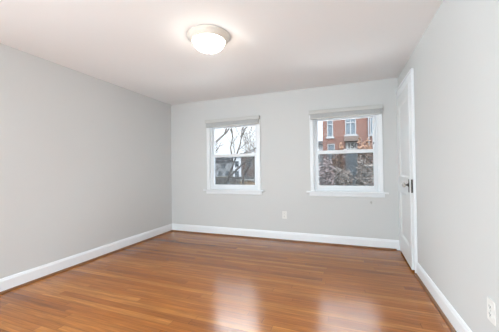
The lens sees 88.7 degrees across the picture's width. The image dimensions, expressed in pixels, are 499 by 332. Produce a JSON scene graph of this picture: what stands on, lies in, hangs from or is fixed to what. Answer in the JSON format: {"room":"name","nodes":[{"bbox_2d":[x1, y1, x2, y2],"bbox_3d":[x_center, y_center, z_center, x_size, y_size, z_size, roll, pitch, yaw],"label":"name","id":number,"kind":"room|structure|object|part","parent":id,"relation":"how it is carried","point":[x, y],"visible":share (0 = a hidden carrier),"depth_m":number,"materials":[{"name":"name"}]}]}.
{"room":"empty bedroom","nodes":[
{"label":"empty bedroom","id":0,"kind":"room"},
{"bbox_2d":[0,43,171,278],"bbox_3d":[-2.724,0.011,1.927,0.160,2.440,6.838,-1,-1,20],"label":"wall","id":1,"kind":"structure","parent":0,"point":[85,160],"depth_m":3.13,"materials":[{"name":"paint"}]},
{"bbox_2d":[0,224,171,291],"bbox_3d":[-2.626,1.159,1.882,0.017,0.140,6.518,-1,-1,20],"label":"baseboard","id":2,"kind":"structure","parent":1,"relation":"attached to","point":[8,282],"depth_m":3.11,"materials":[{"name":"white paint"}]},
{"bbox_2d":[0,230,172,294],"bbox_3d":[-2.611,1.218,1.867,0.019,0.019,6.500,-1,-1,20],"label":"trim","id":3,"kind":"structure","parent":1,"relation":"attached to","point":[76,265],"depth_m":3.10,"materials":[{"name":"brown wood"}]},
{"bbox_2d":[0,0,442,104],"bbox_3d":[-0.850,-1.303,1.241,4.195,0.120,6.838,-1,-1,20],"label":"ceiling","id":4,"kind":"structure","parent":0,"point":[143,47],"depth_m":2.51,"materials":[{"name":"paint"}]},
{"bbox_2d":[187,25,229,53],"bbox_3d":[-0.387,-1.154,2.435,0.407,0.161,0.407,-1,-1,20],"label":"ceiling light","id":5,"kind":"object","parent":4,"relation":"attached to","point":[210,39],"visible":1,"depth_m":2.33,"materials":[{"name":"frosted glass"},{"name":"metal"}]},
{"bbox_3d":[-0.387,-1.140,2.434,0.294,0.093,0.294,-1,-1,20],"label":"lamp shade","id":6,"kind":"part","parent":5,"relation":"part of","materials":[{"name":"white glass"}]},
{"bbox_2d":[0,231,451,331],"bbox_3d":[-0.816,1.257,1.210,4.195,0.120,6.838,-1,-1,20],"label":"floor","id":7,"kind":"structure","parent":0,"point":[173,281],"depth_m":2.43,"materials":[{"name":"brown wood"}]},
{"bbox_2d":[171,78,399,241],"bbox_3d":[0.328,-0.001,4.355,3.875,2.440,0.160,-1,-1,20],"label":"wall","id":8,"kind":"structure","parent":0,"point":[284,115],"depth_m":4.18,"materials":[{"name":"paint"}]},
{"bbox_2d":[203,119,263,194],"bbox_3d":[-0.278,-0.167,4.545,1.150,1.326,0.208,-1,-1,20],"label":"window","id":9,"kind":"structure","parent":8,"relation":"in","point":[212,188],"depth_m":4.54,"materials":[{"name":"white paint"}]},
{"bbox_2d":[204,115,259,127],"bbox_3d":[-0.319,-0.773,4.465,1.034,0.132,0.063,-1,-1,20],"label":"window blind","id":10,"kind":"object","parent":9,"relation":"attached to","point":[246,120],"visible":1,"depth_m":4.43,"materials":[{"name":"white fabric"}]},
{"bbox_3d":[-0.316,-0.714,4.469,1.000,0.014,0.050,-1,-1,20],"label":"rail","id":11,"kind":"part","parent":10,"relation":"part of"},
{"bbox_3d":[-0.268,-0.450,4.586,0.858,0.570,0.028,-1,-1,20],"label":"sash","id":12,"kind":"part","parent":9,"relation":"part of","materials":[{"name":"white plastic"}]},
{"bbox_3d":[-0.274,0.089,4.544,0.858,0.603,0.028,-1,-1,20],"label":"sash","id":13,"kind":"part","parent":9,"relation":"part of","materials":[{"name":"white plastic"}]},
{"bbox_3d":[-0.268,-0.172,4.572,0.908,1.180,0.090,-1,-1,20],"label":"frame","id":14,"kind":"part","parent":9,"relation":"part of","materials":[{"name":"white plastic"}]},
{"bbox_2d":[282,211,286,218],"bbox_3d":[0.572,0.802,4.169,0.076,0.122,0.010,-1,-1,20],"label":"wall outlet","id":15,"kind":"object","parent":8,"relation":"attached to","point":[284,213],"visible":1,"depth_m":4.17,"materials":[{"name":"plastic"}]},
{"bbox_2d":[173,230,396,250],"bbox_3d":[0.296,1.208,4.245,3.779,0.019,0.019,-1,-1,20],"label":"trim","id":16,"kind":"structure","parent":8,"relation":"attached to","point":[173,230],"depth_m":4.09,"materials":[{"name":"brown wood"}]},
{"bbox_2d":[172,224,399,249],"bbox_3d":[0.312,1.149,4.259,3.838,0.140,0.017,-1,-1,20],"label":"baseboard","id":17,"kind":"structure","parent":8,"relation":"attached to","point":[359,241],"depth_m":4.10,"materials":[{"name":"white paint"}]},
{"bbox_2d":[306,109,388,197],"bbox_3d":[1.456,-0.199,3.902,1.150,1.326,0.208,-1,-1,20],"label":"window","id":18,"kind":"structure","parent":8,"relation":"in","point":[374,191],"depth_m":3.84,"materials":[{"name":"white paint"}]},
{"bbox_3d":[1.466,-0.481,3.943,0.858,0.570,0.028,-1,-1,20],"label":"sash","id":19,"kind":"part","parent":18,"relation":"part of","materials":[{"name":"white plastic"}]},
{"bbox_2d":[309,104,382,119],"bbox_3d":[1.416,-0.804,3.822,1.034,0.132,0.063,-1,-1,20],"label":"window blind","id":20,"kind":"object","parent":18,"relation":"attached to","point":[369,109],"visible":1,"depth_m":3.79,"materials":[{"name":"white fabric"}]},
{"bbox_3d":[1.418,-0.745,3.826,1.000,0.014,0.050,-1,-1,20],"label":"rail","id":21,"kind":"part","parent":20,"relation":"part of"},
{"bbox_3d":[1.460,0.058,3.901,0.858,0.603,0.028,-1,-1,20],"label":"sash","id":22,"kind":"part","parent":18,"relation":"part of","materials":[{"name":"white plastic"}]},
{"bbox_3d":[1.466,-0.203,3.929,0.908,1.180,0.090,-1,-1,20],"label":"frame","id":23,"kind":"part","parent":18,"relation":"part of","materials":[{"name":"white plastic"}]},
{"bbox_2d":[398,0,498,331],"bbox_3d":[1.058,-0.057,0.524,0.160,2.440,6.838,-1,-1,20],"label":"wall","id":24,"kind":"structure","parent":0,"point":[455,61],"depth_m":1.71,"materials":[{"name":"paint"}]},
{"bbox_2d":[396,68,417,272],"bbox_3d":[1.988,0.056,3.182,0.270,2.253,0.882,-1,-1,20],"label":"door","id":25,"kind":"structure","parent":24,"relation":"in","point":[405,110],"depth_m":3.02,"materials":[{"name":"white paint"}]},
{"bbox_2d":[414,273,455,331],"bbox_3d":[0.821,1.151,0.132,0.019,0.019,5.634,-1,-1,20],"label":"trim","id":26,"kind":"structure","parent":24,"relation":"attached to","point":[443,315],"depth_m":2.12,"materials":[{"name":"brown wood"}]},
{"bbox_2d":[416,262,471,331],"bbox_3d":[0.837,1.091,0.126,0.017,0.140,5.634,-1,-1,20],"label":"baseboard","id":27,"kind":"structure","parent":24,"relation":"attached to","point":[455,319],"depth_m":2.01,"materials":[{"name":"white paint"}]},
{"bbox_2d":[487,296,495,325],"bbox_3d":[1.297,0.778,1.371,0.010,0.122,0.076,-1,-1,20],"label":"wall outlet","id":28,"kind":"object","parent":24,"relation":"attached to","point":[491,306],"visible":1,"depth_m":1.36,"materials":[{"name":"plastic"}]},
{"label":"outside","id":29,"kind":"structure","parent":0,"visible":0},
{"bbox_3d":[-5.348,3.369,100.471,240.000,0.300,175.282,-1,-1,20],"label":"ground","id":30,"kind":"structure","parent":29,"visible":0},
{"bbox_2d":[215,128,229,173],"bbox_3d":[-1.077,-0.970,11.311,2.825,6.090,1.681,-1,-1,20],"label":"bare tree","id":31,"kind":"object","parent":30,"relation":"on","point":[226,129],"visible":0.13,"depth_m":11.21,"materials":[{"name":"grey plant"}]},
{"bbox_2d":[215,157,232,175],"bbox_3d":[-6.037,0.340,76.900,10.100,6.900,8.600,-1,-1,20],"label":"house","id":32,"kind":"structure","parent":30,"relation":"on","point":[225,168],"depth_m":73.04,"materials":[{"name":"grey"}]},
{"bbox_2d":[215,177,254,184],"bbox_3d":[-1.564,1.521,20.446,7.800,1.340,0.070,-1,-1,20],"label":"fence","id":33,"kind":"object","parent":30,"relation":"on","point":[218,180],"visible":0.14,"depth_m":20.39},
{"bbox_2d":[233,153,241,176],"bbox_3d":[-0.624,0.165,68.494,5.200,6.900,8.600,-1,-1,20],"label":"house","id":34,"kind":"structure","parent":30,"relation":"on","point":[237,164],"depth_m":65.04,"materials":[{"name":"white"}]},
{"bbox_2d":[223,127,254,184],"bbox_3d":[0.098,-0.859,13.251,4.572,6.612,1.546,-1,-1,25],"label":"bare tree","id":35,"kind":"object","parent":30,"relation":"on","point":[242,129],"visible":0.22,"depth_m":13.48,"materials":[{"name":"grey plant"}]},
{"bbox_2d":[238,127,254,163],"bbox_3d":[0.169,-1.101,16.159,1.973,6.443,1.445,-1,-1,20],"label":"bare tree","id":36,"kind":"object","parent":30,"relation":"on","point":[251,127],"visible":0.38,"depth_m":16.03,"materials":[{"name":"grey plant"}]},
{"bbox_2d":[238,179,254,184],"bbox_3d":[-0.080,1.590,19.122,1.300,1.130,0.780,-1,-1,20],"label":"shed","id":37,"kind":"object","parent":30,"relation":"on","point":[246,181],"visible":0.43,"depth_m":18.82,"materials":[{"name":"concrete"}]},
{"bbox_2d":[240,127,253,184],"bbox_3d":[0.308,-0.756,18.287,3.326,5.803,1.876,-1,-1,20],"label":"bare tree","id":38,"kind":"object","parent":30,"relation":"on","point":[244,172],"visible":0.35,"depth_m":18.48,"materials":[{"name":"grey plant"}]},
{"bbox_2d":[241,151,254,176],"bbox_3d":[0.907,0.083,59.394,3.500,6.800,8.600,-1,-1,20],"label":"house","id":39,"kind":"structure","parent":30,"relation":"on","point":[250,172],"depth_m":55.62,"materials":[{"name":"brown"}]},
{"bbox_2d":[318,141,322,171],"bbox_3d":[4.815,0.145,21.678,3.250,3.950,4.400,-1,-1,20],"label":"garage","id":40,"kind":"structure","parent":30,"relation":"on","point":[320,143],"depth_m":19.32,"materials":[{"name":"grey"}]},
{"bbox_2d":[318,157,335,185],"bbox_3d":[3.631,0.793,12.673,1.266,2.475,0.992,-1,-1,20],"label":"shrub","id":41,"kind":"object","parent":30,"relation":"on","point":[325,178],"visible":0.62,"depth_m":12.47,"materials":[{"name":"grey plant"}]},
{"bbox_2d":[331,142,344,185],"bbox_3d":[4.695,0.357,13.637,0.827,3.339,0.483,-1,-1,-11],"label":"shrub","id":42,"kind":"object","parent":30,"relation":"on","point":[334,160],"visible":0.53,"depth_m":13.57,"materials":[{"name":"orange plant"}]},
{"bbox_2d":[333,166,353,185],"bbox_3d":[4.712,1.013,12.814,1.080,2.015,0.692,-1,-1,20],"label":"shrub","id":43,"kind":"object","parent":30,"relation":"on","point":[343,178],"visible":0.6,"depth_m":12.74,"materials":[{"name":"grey plant"}]},
{"bbox_2d":[322,117,373,185],"bbox_3d":[9.319,-0.875,16.815,8.390,5.750,8.200,-1,-1,20],"label":"brick building","id":44,"kind":"structure","parent":30,"relation":"on","point":[346,131],"depth_m":14.98,"materials":[{"name":"brick"}]},
{"bbox_3d":[4.854,-2.533,15.385,0.240,1.480,0.010,-1,-1,20],"label":"pane","id":45,"kind":"part","parent":44,"relation":"part of","materials":[{"name":"glass"}]},
{"bbox_3d":[4.921,-0.394,15.345,0.320,1.760,0.010,-1,-1,20],"label":"pane","id":46,"kind":"part","parent":44,"relation":"part of","materials":[{"name":"glass"}]},
{"bbox_3d":[5.927,-2.582,14.987,0.490,1.420,0.010,-1,-1,20],"label":"pane","id":47,"kind":"part","parent":44,"relation":"part of","materials":[{"name":"glass"}]},
{"bbox_3d":[6.001,0.517,14.948,0.560,2.810,0.050,-1,-1,20],"label":"entrance door","id":48,"kind":"part","parent":44,"relation":"part of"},
{"bbox_3d":[5.999,0.267,14.956,0.660,3.310,0.100,-1,-1,20],"label":"door frame","id":49,"kind":"part","parent":44,"relation":"part of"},
{"bbox_3d":[5.996,0.147,14.953,0.380,1.850,0.010,-1,-1,20],"label":"door glass","id":50,"kind":"part","parent":44,"relation":"part of","materials":[{"name":"glass"}]},
{"bbox_2d":[355,155,373,185],"bbox_3d":[5.552,0.711,12.314,0.977,2.579,0.655,-1,-1,20],"label":"shrub","id":51,"kind":"object","parent":30,"relation":"on","point":[363,178],"visible":0.77,"depth_m":12.21,"materials":[{"name":"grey plant"}]},
{"bbox_2d":[356,137,372,173],"bbox_3d":[6.044,0.196,13.350,0.821,3.616,0.651,-1,-1,20],"label":"shrub","id":52,"kind":"object","parent":30,"relation":"on","point":[363,155],"visible":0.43,"depth_m":13.32,"materials":[{"name":"orange plant"}]}
]}

